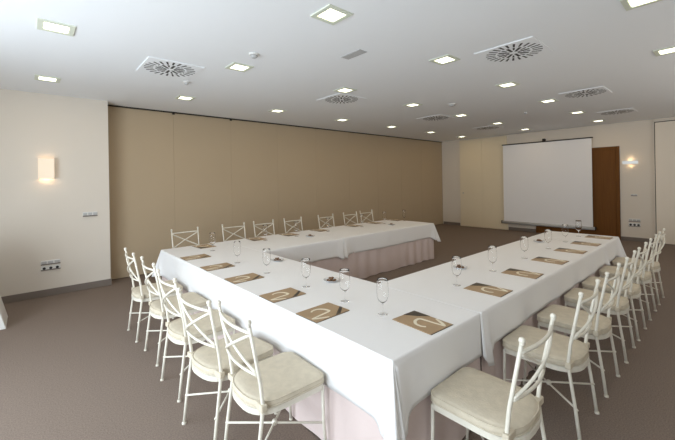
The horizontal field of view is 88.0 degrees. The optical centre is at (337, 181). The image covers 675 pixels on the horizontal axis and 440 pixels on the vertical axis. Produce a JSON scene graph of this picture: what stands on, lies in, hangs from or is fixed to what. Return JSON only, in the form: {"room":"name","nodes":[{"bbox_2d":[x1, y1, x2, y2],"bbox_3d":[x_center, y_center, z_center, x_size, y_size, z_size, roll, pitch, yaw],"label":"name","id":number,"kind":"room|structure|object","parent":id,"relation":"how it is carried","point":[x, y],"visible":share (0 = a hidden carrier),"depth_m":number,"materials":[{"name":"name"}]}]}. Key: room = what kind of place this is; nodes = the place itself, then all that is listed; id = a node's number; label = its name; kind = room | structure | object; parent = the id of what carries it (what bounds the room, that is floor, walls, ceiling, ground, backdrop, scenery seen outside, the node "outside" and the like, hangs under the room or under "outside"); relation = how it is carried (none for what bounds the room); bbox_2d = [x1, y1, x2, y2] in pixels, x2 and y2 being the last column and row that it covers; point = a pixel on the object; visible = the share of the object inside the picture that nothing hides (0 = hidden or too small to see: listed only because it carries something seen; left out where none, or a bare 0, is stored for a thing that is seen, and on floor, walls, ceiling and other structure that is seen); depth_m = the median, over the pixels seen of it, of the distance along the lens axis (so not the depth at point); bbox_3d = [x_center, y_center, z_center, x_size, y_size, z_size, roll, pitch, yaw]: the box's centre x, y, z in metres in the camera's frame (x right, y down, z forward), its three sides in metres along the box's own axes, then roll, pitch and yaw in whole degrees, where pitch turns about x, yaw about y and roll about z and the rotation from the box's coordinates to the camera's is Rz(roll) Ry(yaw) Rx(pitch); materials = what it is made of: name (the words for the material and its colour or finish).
{"room":"conference room","nodes":[
{"label":"conference room","id":0,"kind":"room"},
{"bbox_2d":[0,89,110,296],"bbox_3d":[-5.107,0.220,5.123,2.915,3.106,0.465,-1,0,-41],"label":"wall","id":1,"kind":"structure","parent":0,"point":[41,219],"depth_m":5.42,"materials":[{"name":"beige paint"}]},
{"bbox_2d":[38,158,54,178],"bbox_3d":[-4.445,-0.194,5.336,0.190,0.310,0.100,-1,0,-41],"label":"wall sconce","id":2,"kind":"object","parent":1,"relation":"attached to","point":[45,165],"visible":1,"depth_m":5.30,"materials":[{"name":"beige"}]},
{"bbox_2d":[41,259,59,265],"bbox_3d":[-4.422,1.247,5.388,0.215,0.066,0.020,-1,0,-41],"label":"socket plate","id":3,"kind":"object","parent":1,"relation":"attached to","point":[56,261],"visible":1,"depth_m":5.38,"materials":[{"name":"white plastic"}]},
{"bbox_2d":[41,264,60,270],"bbox_3d":[-4.417,1.329,5.391,0.227,0.071,0.020,-1,0,-41],"label":"socket plate","id":4,"kind":"object","parent":1,"relation":"attached to","point":[57,266],"visible":1,"depth_m":5.38,"materials":[{"name":"white plastic"}]},
{"bbox_2d":[1,279,111,303],"bbox_3d":[-4.919,1.717,4.947,2.927,0.105,0.014,-1,0,-41],"label":"baseboard","id":5,"kind":"structure","parent":1,"relation":"attached to","point":[71,288],"depth_m":5.42,"materials":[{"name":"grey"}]},
{"bbox_2d":[108,105,442,278],"bbox_3d":[-0.026,0.133,9.827,10.932,3.106,0.235,-1,0,-41],"label":"wall","id":6,"kind":"structure","parent":0,"point":[176,171],"depth_m":7.88,"materials":[{"name":"beige"}]},
{"bbox_2d":[0,0,674,141],"bbox_3d":[1.878,-1.502,5.284,14.047,0.100,9.605,-1,0,-41],"label":"ceiling","id":7,"kind":"structure","parent":0,"point":[299,63],"depth_m":4.07,"materials":[{"name":"white"}]},
{"bbox_2d":[34,74,60,82],"bbox_3d":[-3.824,-1.350,4.609,0.260,0.010,0.260,-1,0,-41],"label":"recessed light","id":8,"kind":"object","parent":7,"relation":"in","point":[41,77],"visible":1,"depth_m":4.59,"materials":[{"name":"beige"}]},
{"bbox_2d":[39,76,55,80],"bbox_3d":[-3.824,-1.351,4.609,0.168,0.005,0.168,-1,0,-41],"label":"diffuser","id":9,"kind":"object","parent":8,"relation":"attached to","point":[42,78],"depth_m":4.59,"materials":[{"name":"beige"}]},
{"bbox_2d":[37,18,75,36],"bbox_3d":[-2.514,-1.372,3.124,0.260,0.010,0.260,-1,0,-41],"label":"recessed light","id":10,"kind":"object","parent":7,"relation":"in","point":[50,26],"visible":1,"depth_m":3.12,"materials":[{"name":"beige"}]},
{"bbox_2d":[44,22,68,32],"bbox_3d":[-2.514,-1.374,3.124,0.168,0.005,0.168,-1,0,-41],"label":"diffuser","id":11,"kind":"object","parent":10,"relation":"attached to","point":[48,26],"depth_m":3.12,"materials":[{"name":"beige"}]},
{"bbox_2d":[136,56,204,79],"bbox_3d":[-2.058,-1.379,4.300,0.620,0.012,0.620,-1,0,-41],"label":"ceiling vent","id":12,"kind":"object","parent":7,"relation":"in","point":[153,65],"visible":1,"depth_m":4.26,"materials":[{"name":"metal"}]},
{"bbox_2d":[225,62,253,71],"bbox_3d":[-1.202,-1.395,4.282,0.260,0.010,0.260,-1,0,-41],"label":"recessed light","id":13,"kind":"object","parent":7,"relation":"in","point":[235,66],"visible":1,"depth_m":4.28,"materials":[{"name":"beige"}]},
{"bbox_2d":[230,65,247,69],"bbox_3d":[-1.202,-1.396,4.282,0.168,0.005,0.168,-1,0,-41],"label":"diffuser","id":14,"kind":"object","parent":13,"relation":"attached to","point":[234,67],"depth_m":4.28,"materials":[{"name":"beige"}]},
{"bbox_2d":[310,4,352,24],"bbox_3d":[-0.051,-1.414,2.977,0.260,0.010,0.260,-1,0,-41],"label":"recessed light","id":15,"kind":"object","parent":7,"relation":"in","point":[331,14],"visible":1,"depth_m":2.96,"materials":[{"name":"beige"}]},
{"bbox_2d":[318,9,344,21],"bbox_3d":[-0.051,-1.416,2.977,0.168,0.005,0.168,-1,0,-41],"label":"diffuser","id":16,"kind":"object","parent":15,"relation":"attached to","point":[328,15],"depth_m":2.98,"materials":[{"name":"beige"}]},
{"bbox_2d":[317,93,366,104],"bbox_3d":[0.070,-1.415,6.045,0.620,0.012,0.620,-1,0,-41],"label":"ceiling vent","id":17,"kind":"object","parent":7,"relation":"in","point":[340,98],"visible":1,"depth_m":6.01,"materials":[{"name":"white"}]},
{"bbox_2d":[333,87,355,93],"bbox_3d":[0.118,-1.417,5.447,0.260,0.010,0.260,-1,0,-41],"label":"recessed light","id":18,"kind":"object","parent":7,"relation":"in","point":[345,90],"visible":1,"depth_m":5.45,"materials":[{"name":"beige"}]},
{"bbox_2d":[341,49,365,59],"bbox_3d":[0.182,-1.419,3.916,0.120,0.008,0.300,-1,0,-41],"label":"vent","id":19,"kind":"object","parent":7,"relation":"attached to","point":[357,52],"visible":1,"depth_m":3.90,"materials":[{"name":"grey plastic"}]},
{"bbox_2d":[416,114,454,120],"bbox_3d":[2.256,-1.452,8.040,0.620,0.012,0.620,-1,0,-41],"label":"ceiling vent","id":20,"kind":"object","parent":7,"relation":"in","point":[434,117],"visible":1,"depth_m":7.98,"materials":[{"name":"white"}]},
{"bbox_2d":[429,54,459,64],"bbox_3d":[1.269,-1.437,4.142,0.260,0.010,0.260,-1,0,-41],"label":"recessed light","id":21,"kind":"object","parent":7,"relation":"in","point":[448,58],"visible":1,"depth_m":4.12,"materials":[{"name":"beige"}]},
{"bbox_2d":[435,57,453,62],"bbox_3d":[1.269,-1.438,4.142,0.168,0.005,0.168,-1,0,-41],"label":"diffuser","id":22,"kind":"object","parent":21,"relation":"attached to","point":[444,59],"depth_m":4.15,"materials":[{"name":"beige"}]},
{"bbox_2d":[472,125,503,129],"bbox_3d":[4.183,-1.485,9.741,0.620,0.012,0.620,-1,0,-41],"label":"ceiling vent","id":23,"kind":"object","parent":7,"relation":"in","point":[492,126],"visible":1,"depth_m":9.66,"materials":[{"name":"white"}]},
{"bbox_2d":[495,81,519,87],"bbox_3d":[2.574,-1.459,5.293,0.260,0.010,0.260,-1,0,-41],"label":"recessed light","id":24,"kind":"object","parent":7,"relation":"in","point":[512,83],"visible":1,"depth_m":5.27,"materials":[{"name":"beige"}]},
{"bbox_2d":[474,36,553,65],"bbox_3d":[1.978,-1.448,3.927,0.620,0.012,0.620,-1,0,-41],"label":"ceiling vent","id":25,"kind":"object","parent":7,"relation":"in","point":[528,47],"visible":1,"depth_m":3.89,"materials":[{"name":"metal"}]},
{"bbox_2d":[559,86,611,98],"bbox_3d":[4.177,-1.485,5.894,0.620,0.012,0.620,-1,0,-41],"label":"ceiling vent","id":26,"kind":"object","parent":7,"relation":"in","point":[599,90],"visible":1,"depth_m":5.85,"materials":[{"name":"white"}]},
{"bbox_2d":[596,108,637,115],"bbox_3d":[6.137,-1.518,7.678,0.620,0.012,0.620,-1,0,-41],"label":"ceiling vent","id":27,"kind":"object","parent":7,"relation":"in","point":[627,110],"visible":1,"depth_m":7.62,"materials":[{"name":"white"}]},
{"bbox_2d":[620,0,661,10],"bbox_3d":[2.453,-1.457,2.800,0.260,0.010,0.260,-1,0,-41],"label":"recessed light","id":28,"kind":"object","parent":7,"relation":"in","point":[634,3],"visible":1,"depth_m":2.86,"materials":[{"name":"white"}]},
{"bbox_2d":[628,0,652,6],"bbox_3d":[2.453,-1.458,2.800,0.168,0.005,0.168,-1,0,-41],"label":"diffuser","id":29,"kind":"object","parent":28,"relation":"attached to","point":[634,3],"depth_m":2.85,"materials":[{"name":"beige"}]},
{"bbox_2d":[653,46,674,56],"bbox_3d":[3.758,-1.479,3.951,0.260,0.010,0.260,-1,0,-41],"label":"recessed light","id":30,"kind":"object","parent":7,"relation":"in","point":[668,50],"visible":1,"depth_m":3.98,"materials":[{"name":"beige"}]},
{"bbox_2d":[659,48,674,53],"bbox_3d":[3.758,-1.480,3.951,0.168,0.005,0.168,-1,0,-41],"label":"diffuser","id":31,"kind":"object","parent":30,"relation":"attached to","point":[671,50],"depth_m":3.98,"materials":[{"name":"beige"}]},
{"bbox_2d":[0,224,674,439],"bbox_3d":[1.933,1.703,5.284,14.047,0.100,9.605,-1,0,-41],"label":"floor","id":32,"kind":"structure","parent":0,"point":[71,367],"depth_m":3.02,"materials":[{"name":"carpet"}]},
{"bbox_2d":[0,295,7,329],"bbox_3d":[-4.381,1.273,4.104,0.716,0.975,0.580,-1,0,-41],"label":"tablecloth","id":33,"kind":"object","parent":32,"relation":"on","point":[3,314],"visible":1,"depth_m":4.24,"materials":[{"name":"white fabric"}]},
{"bbox_2d":[124,247,182,342],"bbox_3d":[-2.125,1.243,4.048,0.548,0.966,0.452,-1,0,-41],"label":"banquet chair","id":34,"kind":"object","parent":32,"relation":"on","point":[140,293],"visible":0.82,"depth_m":3.89,"materials":[{"name":"white metal"}]},
{"bbox_2d":[132,280,182,297],"bbox_3d":[-2.106,1.249,4.065,0.484,0.058,0.440,-1,0,-41],"label":"seat cushion","id":35,"kind":"object","parent":34,"relation":"on","point":[136,293],"depth_m":3.96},
{"bbox_2d":[140,256,208,366],"bbox_3d":[-1.653,1.235,3.551,0.548,0.966,0.452,-1,0,-42],"label":"banquet chair","id":36,"kind":"object","parent":32,"relation":"on","point":[157,310],"visible":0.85,"depth_m":3.44,"materials":[{"name":"white metal"}]},
{"bbox_2d":[150,292,206,313],"bbox_3d":[-1.634,1.241,3.568,0.484,0.058,0.440,-1,0,-42],"label":"seat cushion","id":37,"kind":"object","parent":36,"relation":"on","point":[193,298],"depth_m":3.51,"materials":[{"name":"fabric"}]},
{"bbox_2d":[171,227,199,247],"bbox_3d":[-2.335,1.246,5.557,0.452,0.966,0.548,-1,0,-41],"label":"banquet chair","id":38,"kind":"object","parent":32,"relation":"on","point":[197,231],"visible":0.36,"depth_m":5.74,"materials":[{"name":"white metal"}]},
{"bbox_2d":[162,276,223,342],"bbox_3d":[-1.457,1.337,4.521,0.987,0.747,2.138,-1,0,-41],"label":"banquet table","id":39,"kind":"object","parent":32,"relation":"on","point":[163,278],"visible":0.11,"depth_m":3.96,"materials":[{"name":"white fabric"},{"name":"pale pink fabric"}]},
{"bbox_2d":[152,241,482,439],"bbox_3d":[-0.786,1.150,3.694,1.087,0.403,4.452,-1,0,-41],"label":"tablecloth","id":40,"kind":"object","parent":39,"relation":"on","point":[384,366],"visible":0.84,"depth_m":2.38,"materials":[{"name":"white fabric"}]},
{"bbox_2d":[180,254,210,260],"bbox_3d":[-1.800,0.962,4.436,0.314,0.006,0.234,-1,0,-41],"label":"folder","id":41,"kind":"object","parent":40,"relation":"on","point":[193,257],"visible":1,"depth_m":4.41,"materials":[{"name":"brown"}]},
{"bbox_2d":[209,232,215,250],"bbox_3d":[-1.737,0.840,4.856,0.084,0.248,0.084,-1,0,-6],"label":"wine glass","id":42,"kind":"object","parent":40,"relation":"on","point":[212,238],"visible":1,"depth_m":4.83,"materials":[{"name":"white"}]},
{"bbox_2d":[209,232,215,244],"bbox_3d":[-1.738,0.800,4.856,0.084,0.168,0.084,-1,0,44],"label":"bowl","id":43,"kind":"object","parent":42,"relation":"on","point":[212,238],"depth_m":4.83,"materials":[{"name":"clear glass"}]},
{"bbox_2d":[200,263,233,270],"bbox_3d":[-1.341,0.954,3.907,0.314,0.006,0.234,-1,0,-40],"label":"folder","id":44,"kind":"object","parent":40,"relation":"on","point":[222,265],"visible":1,"depth_m":3.90,"materials":[{"name":"brown"}]},
{"bbox_2d":[233,241,240,262],"bbox_3d":[-1.175,0.831,4.098,0.084,0.248,0.084,-1,0,24],"label":"wine glass","id":45,"kind":"object","parent":40,"relation":"on","point":[237,245],"visible":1,"depth_m":4.07,"materials":[{"name":"white"}]},
{"bbox_2d":[233,241,240,255],"bbox_3d":[-1.176,0.791,4.098,0.084,0.168,0.084,-1,0,24],"label":"bowl","id":46,"kind":"object","parent":45,"relation":"on","point":[237,245],"depth_m":4.07,"materials":[{"name":"clear glass"}]},
{"bbox_2d":[224,273,263,283],"bbox_3d":[-0.911,0.947,3.420,0.314,0.006,0.234,-1,0,-42],"label":"folder","id":47,"kind":"object","parent":40,"relation":"on","point":[251,276],"visible":1,"depth_m":3.40,"materials":[{"name":"brown"}]},
{"bbox_2d":[263,248,270,273],"bbox_3d":[-0.731,0.823,3.610,0.084,0.248,0.084,-1,0,5],"label":"wine glass","id":48,"kind":"object","parent":40,"relation":"on","point":[266,251],"visible":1,"depth_m":3.58,"materials":[{"name":"white"}]},
{"bbox_2d":[263,248,270,264],"bbox_3d":[-0.732,0.783,3.610,0.084,0.168,0.084,-1,0,5],"label":"bowl","id":49,"kind":"object","parent":48,"relation":"on","point":[266,251],"depth_m":3.58,"materials":[{"name":"clear glass"}]},
{"bbox_2d":[259,287,305,302],"bbox_3d":[-0.455,0.939,2.896,0.314,0.006,0.234,-1,0,-41],"label":"folder","id":50,"kind":"object","parent":40,"relation":"on","point":[280,295],"visible":1,"depth_m":2.88,"materials":[{"name":"brown"}]},
{"bbox_2d":[301,258,310,287],"bbox_3d":[-0.280,0.815,3.115,0.084,0.248,0.084,-1,0,-3],"label":"wine glass","id":51,"kind":"object","parent":40,"relation":"on","point":[305,263],"visible":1,"depth_m":3.08,"materials":[{"name":"white"}]},
{"bbox_2d":[301,258,310,277],"bbox_3d":[-0.281,0.776,3.115,0.084,0.168,0.084,-1,0,-3],"label":"bowl","id":52,"kind":"object","parent":51,"relation":"on","point":[305,263],"depth_m":3.08,"materials":[{"name":"clear glass"}]},
{"bbox_2d":[296,302,349,322],"bbox_3d":[-0.104,0.933,2.498,0.314,0.006,0.234,-1,0,-43],"label":"folder","id":53,"kind":"object","parent":40,"relation":"on","point":[317,314],"visible":1,"depth_m":2.48,"materials":[{"name":"brown"}]},
{"bbox_2d":[339,268,349,302],"bbox_3d":[0.056,0.810,2.718,0.084,0.248,0.084,-1,0,27],"label":"wine glass","id":54,"kind":"object","parent":40,"relation":"on","point":[344,275],"visible":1,"depth_m":2.69,"materials":[{"name":"white"}]},
{"bbox_2d":[339,268,349,290],"bbox_3d":[0.055,0.770,2.718,0.084,0.168,0.084,-1,0,27],"label":"bowl","id":55,"kind":"object","parent":54,"relation":"on","point":[344,275],"depth_m":2.69,"materials":[{"name":"clear glass"}]},
{"bbox_2d":[377,277,388,315],"bbox_3d":[0.315,0.805,2.440,0.084,0.248,0.084,-1,0,-1],"label":"wine glass","id":56,"kind":"object","parent":40,"relation":"on","point":[382,283],"visible":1,"depth_m":2.41,"materials":[{"name":"white"}]},
{"bbox_2d":[377,277,388,302],"bbox_3d":[0.314,0.765,2.440,0.084,0.168,0.084,-1,0,-41],"label":"bowl","id":57,"kind":"object","parent":56,"relation":"on","point":[382,283],"depth_m":2.41,"materials":[{"name":"clear glass"}]},
{"bbox_2d":[392,311,452,334],"bbox_3d":[0.555,0.922,2.293,0.234,0.006,0.314,-1,0,-38],"label":"folder","id":58,"kind":"object","parent":40,"relation":"on","point":[422,322],"visible":1,"depth_m":2.28,"materials":[{"name":"brown"}]},
{"bbox_2d":[156,269,235,402],"bbox_3d":[-1.212,1.227,3.013,0.548,0.966,0.452,-1,0,-43],"label":"banquet chair","id":59,"kind":"object","parent":32,"relation":"on","point":[176,333],"visible":0.75,"depth_m":2.88,"materials":[{"name":"white metal"}]},
{"bbox_2d":[168,310,234,338],"bbox_3d":[-1.193,1.233,3.030,0.484,0.058,0.440,-1,0,-43],"label":"seat cushion","id":60,"kind":"object","parent":59,"relation":"on","point":[175,327],"depth_m":2.93,"materials":[{"name":"fabric"}]},
{"bbox_2d":[177,287,277,439],"bbox_3d":[-0.783,1.220,2.490,0.452,0.966,0.548,-1,0,42],"label":"banquet chair","id":61,"kind":"object","parent":32,"relation":"on","point":[210,362],"visible":0.89,"depth_m":2.38,"materials":[{"name":"white metal"}]},
{"bbox_2d":[192,333,272,373],"bbox_3d":[-0.766,1.226,2.509,0.440,0.058,0.484,-1,0,42],"label":"seat cushion","id":62,"kind":"object","parent":61,"relation":"on","point":[204,359],"depth_m":2.43,"materials":[{"name":"fabric"}]},
{"bbox_2d":[221,222,245,241],"bbox_3d":[-1.706,1.236,6.113,0.452,0.966,0.548,-1,0,-41],"label":"banquet chair","id":63,"kind":"object","parent":32,"relation":"on","point":[243,222],"visible":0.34,"depth_m":6.30,"materials":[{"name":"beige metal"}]},
{"bbox_2d":[216,300,326,439],"bbox_3d":[-0.406,1.214,2.158,0.548,0.966,0.452,-1,0,-40],"label":"banquet chair","id":64,"kind":"object","parent":32,"relation":"on","point":[273,384],"visible":1,"depth_m":2.08,"materials":[{"name":"beige fabric"}]},
{"bbox_2d":[233,352,323,406],"bbox_3d":[-0.387,1.220,2.174,0.484,0.058,0.440,-1,0,-40],"label":"seat cushion","id":65,"kind":"object","parent":64,"relation":"on","point":[286,377],"depth_m":2.09,"materials":[{"name":"fabric"}]},
{"bbox_2d":[299,257,343,272],"bbox_3d":[-0.848,1.327,5.680,1.490,0.747,1.221,-1,0,-41],"label":"banquet table","id":66,"kind":"object","parent":32,"relation":"on","point":[332,264],"visible":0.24,"depth_m":5.56,"materials":[{"name":"white fabric"},{"name":"pale pink fabric"}]},
{"bbox_2d":[225,231,343,261],"bbox_3d":[-0.847,1.115,5.661,1.523,0.338,1.259,-1,0,-41],"label":"tablecloth","id":67,"kind":"object","parent":66,"relation":"on","point":[318,247],"visible":0.67,"depth_m":5.42,"materials":[{"name":"white fabric"}]},
{"bbox_2d":[229,329,480,439],"bbox_3d":[-0.045,1.313,2.921,0.984,0.747,2.130,-1,0,-41],"label":"banquet table","id":68,"kind":"object","parent":32,"relation":"on","point":[344,420],"visible":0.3,"depth_m":2.12,"materials":[{"name":"white fabric"},{"name":"pale pink fabric"}]},
{"bbox_2d":[343,238,433,278],"bbox_3d":[0.698,1.300,7.044,2.635,0.747,1.220,-1,0,-41],"label":"banquet table","id":69,"kind":"object","parent":32,"relation":"on","point":[364,264],"visible":0.47,"depth_m":6.47,"materials":[{"name":"white fabric"},{"name":"pale pink fabric"}]},
{"bbox_2d":[304,219,440,257],"bbox_3d":[0.723,1.114,7.069,2.730,0.397,1.388,-1,0,-41],"label":"tablecloth","id":70,"kind":"object","parent":69,"relation":"on","point":[370,236],"visible":0.9,"depth_m":6.60,"materials":[{"name":"white fabric"}]},
{"bbox_2d":[430,313,555,439],"bbox_3d":[0.842,1.192,1.911,0.452,0.966,0.548,-1,0,-41],"label":"banquet chair","id":71,"kind":"object","parent":32,"relation":"on","point":[491,407],"visible":1,"depth_m":1.82,"materials":[{"name":"beige fabric"}]},
{"bbox_2d":[431,368,539,434],"bbox_3d":[0.825,1.199,1.930,0.440,0.058,0.484,-1,0,-41],"label":"seat cushion","id":72,"kind":"object","parent":71,"relation":"on","point":[478,399],"depth_m":1.86,"materials":[{"name":"fabric"}]},
{"bbox_2d":[481,265,605,385],"bbox_3d":[2.050,1.278,4.004,3.620,0.747,0.988,-1,0,-41],"label":"banquet table","id":73,"kind":"object","parent":32,"relation":"on","point":[496,370],"visible":0.11,"depth_m":2.80,"materials":[{"name":"white fabric"},{"name":"pale pink fabric"}]},
{"bbox_2d":[388,237,610,365],"bbox_3d":[2.045,1.090,3.993,3.640,0.386,1.062,-1,0,-41],"label":"tablecloth","id":74,"kind":"object","parent":73,"relation":"on","point":[499,316],"visible":0.87,"depth_m":3.28,"materials":[{"name":"white fabric"}]},
{"bbox_2d":[452,256,461,285],"bbox_3d":[1.049,0.789,3.074,0.084,0.248,0.084,-1,0,13],"label":"wine glass","id":75,"kind":"object","parent":74,"relation":"on","point":[456,260],"visible":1,"depth_m":3.04,"materials":[{"name":"clear"}]},
{"bbox_2d":[452,256,461,275],"bbox_3d":[1.048,0.750,3.074,0.084,0.168,0.084,-1,0,13],"label":"bowl","id":76,"kind":"object","parent":75,"relation":"on","point":[456,260],"depth_m":3.04,"materials":[{"name":"clear glass"}]},
{"bbox_2d":[463,282,511,296],"bbox_3d":[1.261,0.906,2.930,0.234,0.006,0.314,-1,0,-41],"label":"folder","id":77,"kind":"object","parent":74,"relation":"on","point":[478,287],"visible":1,"depth_m":2.92,"materials":[{"name":"brown"}]},
{"bbox_2d":[488,246,496,271],"bbox_3d":[1.566,0.780,3.530,0.084,0.248,0.084,-1,0,29],"label":"wine glass","id":78,"kind":"object","parent":74,"relation":"on","point":[492,250],"visible":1,"depth_m":3.50,"materials":[{"name":"clear"}]},
{"bbox_2d":[488,246,496,262],"bbox_3d":[1.565,0.741,3.530,0.084,0.168,0.084,-1,0,29],"label":"bowl","id":79,"kind":"object","parent":78,"relation":"on","point":[492,250],"depth_m":3.50,"materials":[{"name":"clear glass"}]},
{"bbox_2d":[501,268,543,278],"bbox_3d":[1.801,0.897,3.406,0.234,0.006,0.314,-1,0,-43],"label":"folder","id":80,"kind":"object","parent":74,"relation":"on","point":[510,271],"visible":1,"depth_m":3.39,"materials":[{"name":"brown"}]},
{"bbox_2d":[520,236,527,258],"bbox_3d":[2.173,0.770,4.066,0.084,0.248,0.084,-1,0,-36],"label":"wine glass","id":81,"kind":"object","parent":74,"relation":"on","point":[523,239],"visible":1,"depth_m":4.04,"materials":[{"name":"clear"}]},
{"bbox_2d":[520,236,527,250],"bbox_3d":[2.173,0.730,4.066,0.084,0.168,0.084,-1,0,-36],"label":"bowl","id":82,"kind":"object","parent":81,"relation":"on","point":[523,239],"depth_m":4.04,"materials":[{"name":"clear glass"}]},
{"bbox_2d":[544,229,551,248],"bbox_3d":[2.766,0.760,4.589,0.084,0.248,0.084,-1,0,36],"label":"wine glass","id":83,"kind":"object","parent":74,"relation":"on","point":[548,234],"visible":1,"depth_m":4.56,"materials":[{"name":"clear"}]},
{"bbox_2d":[531,257,568,264],"bbox_3d":[2.378,0.887,3.916,0.234,0.006,0.314,-1,0,-40],"label":"folder","id":84,"kind":"object","parent":74,"relation":"on","point":[541,259],"visible":1,"depth_m":3.90,"materials":[{"name":"brown"}]},
{"bbox_2d":[562,224,568,241],"bbox_3d":[3.290,0.751,5.052,0.084,0.248,0.084,-1,0,-10],"label":"wine glass","id":85,"kind":"object","parent":74,"relation":"on","point":[565,230],"visible":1,"depth_m":5.03,"materials":[{"name":"clear"}]},
{"bbox_2d":[562,224,568,235],"bbox_3d":[3.290,0.711,5.052,0.084,0.168,0.084,-1,0,-11],"label":"bowl","id":86,"kind":"object","parent":85,"relation":"on","point":[565,230],"depth_m":5.02,"materials":[{"name":"clear glass"}]},
{"bbox_2d":[553,248,587,253],"bbox_3d":[2.940,0.878,4.412,0.234,0.006,0.314,-1,0,-42],"label":"folder","id":87,"kind":"object","parent":74,"relation":"on","point":[557,249],"visible":1,"depth_m":4.41,"materials":[{"name":"brown"}]},
{"bbox_2d":[502,279,600,439],"bbox_3d":[1.539,1.181,2.526,0.452,0.966,0.548,-1,0,-41],"label":"banquet chair","id":88,"kind":"object","parent":32,"relation":"on","point":[567,354],"visible":0.93,"depth_m":2.42,"materials":[{"name":"beige fabric"}]},
{"bbox_2d":[503,326,588,364],"bbox_3d":[1.522,1.187,2.545,0.440,0.058,0.484,-1,0,-41],"label":"seat cushion","id":89,"kind":"object","parent":88,"relation":"on","point":[559,348],"depth_m":2.48,"materials":[{"name":"fabric"}]},
{"bbox_2d":[536,263,620,397],"bbox_3d":[2.056,1.172,2.983,0.452,0.966,0.548,-1,0,-41],"label":"banquet chair","id":90,"kind":"object","parent":32,"relation":"on","point":[601,328],"visible":0.88,"depth_m":2.88,"materials":[{"name":"white metal"}]},
{"bbox_2d":[537,305,611,332],"bbox_3d":[2.039,1.179,3.002,0.440,0.058,0.484,-1,0,-41],"label":"seat cushion","id":91,"kind":"object","parent":90,"relation":"on","point":[565,315],"depth_m":2.94,"materials":[{"name":"fabric"}]},
{"bbox_2d":[564,250,636,363],"bbox_3d":[2.604,1.162,3.466,0.452,0.966,0.548,-1,0,-42],"label":"banquet chair","id":92,"kind":"object","parent":32,"relation":"on","point":[620,306],"visible":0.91,"depth_m":3.35,"materials":[{"name":"white metal"}]},
{"bbox_2d":[564,288,628,309],"bbox_3d":[2.587,1.169,3.485,0.440,0.058,0.484,-1,0,-42],"label":"seat cushion","id":93,"kind":"object","parent":92,"relation":"on","point":[571,298],"depth_m":3.44,"materials":[{"name":"fabric"}]},
{"bbox_2d":[582,242,647,340],"bbox_3d":[3.083,1.154,3.889,0.452,0.966,0.548,-1,0,-41],"label":"banquet chair","id":94,"kind":"object","parent":32,"relation":"on","point":[634,291],"visible":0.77,"depth_m":3.76,"materials":[{"name":"white metal"}]},
{"bbox_2d":[582,277,640,293],"bbox_3d":[3.067,1.161,3.908,0.440,0.058,0.484,-1,0,-41],"label":"seat cushion","id":95,"kind":"object","parent":94,"relation":"on","point":[589,284],"depth_m":3.86,"materials":[{"name":"fabric"}]},
{"bbox_2d":[599,234,657,320],"bbox_3d":[3.653,1.145,4.392,0.452,0.966,0.548,-1,0,-41],"label":"banquet chair","id":96,"kind":"object","parent":32,"relation":"on","point":[646,276],"visible":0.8,"depth_m":4.25,"materials":[{"name":"white metal"}]},
{"bbox_2d":[599,266,651,279],"bbox_3d":[3.636,1.151,4.411,0.440,0.058,0.484,-1,0,-41],"label":"seat cushion","id":97,"kind":"object","parent":96,"relation":"on","point":[611,269],"depth_m":4.36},
{"bbox_2d":[612,228,664,304],"bbox_3d":[4.200,1.135,4.875,0.452,0.966,0.548,-1,0,-41],"label":"banquet chair","id":98,"kind":"object","parent":32,"relation":"on","point":[655,266],"visible":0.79,"depth_m":4.73,"materials":[{"name":"white metal"}]},
{"bbox_2d":[612,257,659,268],"bbox_3d":[4.184,1.142,4.894,0.440,0.058,0.484,-1,0,-41],"label":"seat cushion","id":99,"kind":"object","parent":98,"relation":"on","point":[656,265],"depth_m":4.84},
{"bbox_3d":[3.718,1.249,5.476,0.829,0.747,0.988,-1,0,-41],"label":"banquet table","id":100,"kind":"object","parent":32,"relation":"on","visible":0,"materials":[{"name":"white tablecloth fabric"}]},
{"bbox_2d":[531,231,626,261],"bbox_3d":[3.747,1.063,5.503,0.933,0.397,1.166,-1,0,-41],"label":"tablecloth","id":101,"kind":"object","parent":100,"relation":"on","point":[614,246],"visible":0.57,"depth_m":5.29,"materials":[{"name":"white fabric"}]},
{"bbox_2d":[442,117,674,238],"bbox_3d":[7.096,0.012,9.865,0.200,3.106,9.205,-1,0,-41],"label":"wall","id":102,"kind":"structure","parent":0,"point":[634,139],"depth_m":9.22,"materials":[{"name":"beige paint"}]},
{"bbox_2d":[459,136,507,229],"bbox_3d":[4.981,0.063,12.036,0.100,3.076,1.660,-1,0,-41],"label":"wall panel","id":103,"kind":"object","parent":102,"relation":"in","point":[481,160],"depth_m":12.02,"materials":[{"name":"beige laminate"}]},
{"bbox_2d":[501,137,596,230],"bbox_3d":[6.245,0.041,10.543,0.176,2.643,2.544,-1,0,-41],"label":"projection screen","id":104,"kind":"object","parent":102,"relation":"attached to","point":[546,183],"visible":1,"depth_m":10.41,"materials":[{"name":"white fabric"}]},
{"bbox_2d":[444,221,653,242],"bbox_3d":[5.985,1.534,10.992,0.014,0.100,5.950,-1,0,-41],"label":"baseboard","id":105,"kind":"structure","parent":102,"relation":"attached to","point":[449,223],"depth_m":10.84,"materials":[{"name":"brown"}]},
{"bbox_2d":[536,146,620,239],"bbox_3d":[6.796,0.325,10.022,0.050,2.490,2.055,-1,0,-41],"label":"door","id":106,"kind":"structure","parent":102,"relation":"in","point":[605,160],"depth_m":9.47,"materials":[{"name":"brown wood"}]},
{"bbox_2d":[653,119,655,234],"bbox_3d":[7.924,-0.001,8.741,0.044,3.104,0.025,-1,0,-41],"label":"trim","id":107,"kind":"structure","parent":102,"relation":"attached to","point":[653,119],"depth_m":8.73,"materials":[{"name":"beige"}]},
{"bbox_2d":[654,120,674,244],"bbox_3d":[8.890,0.020,7.643,0.050,3.030,2.900,-1,0,-41],"label":"door","id":108,"kind":"structure","parent":102,"relation":"in","point":[664,131],"depth_m":8.57,"materials":[{"name":"grey"}]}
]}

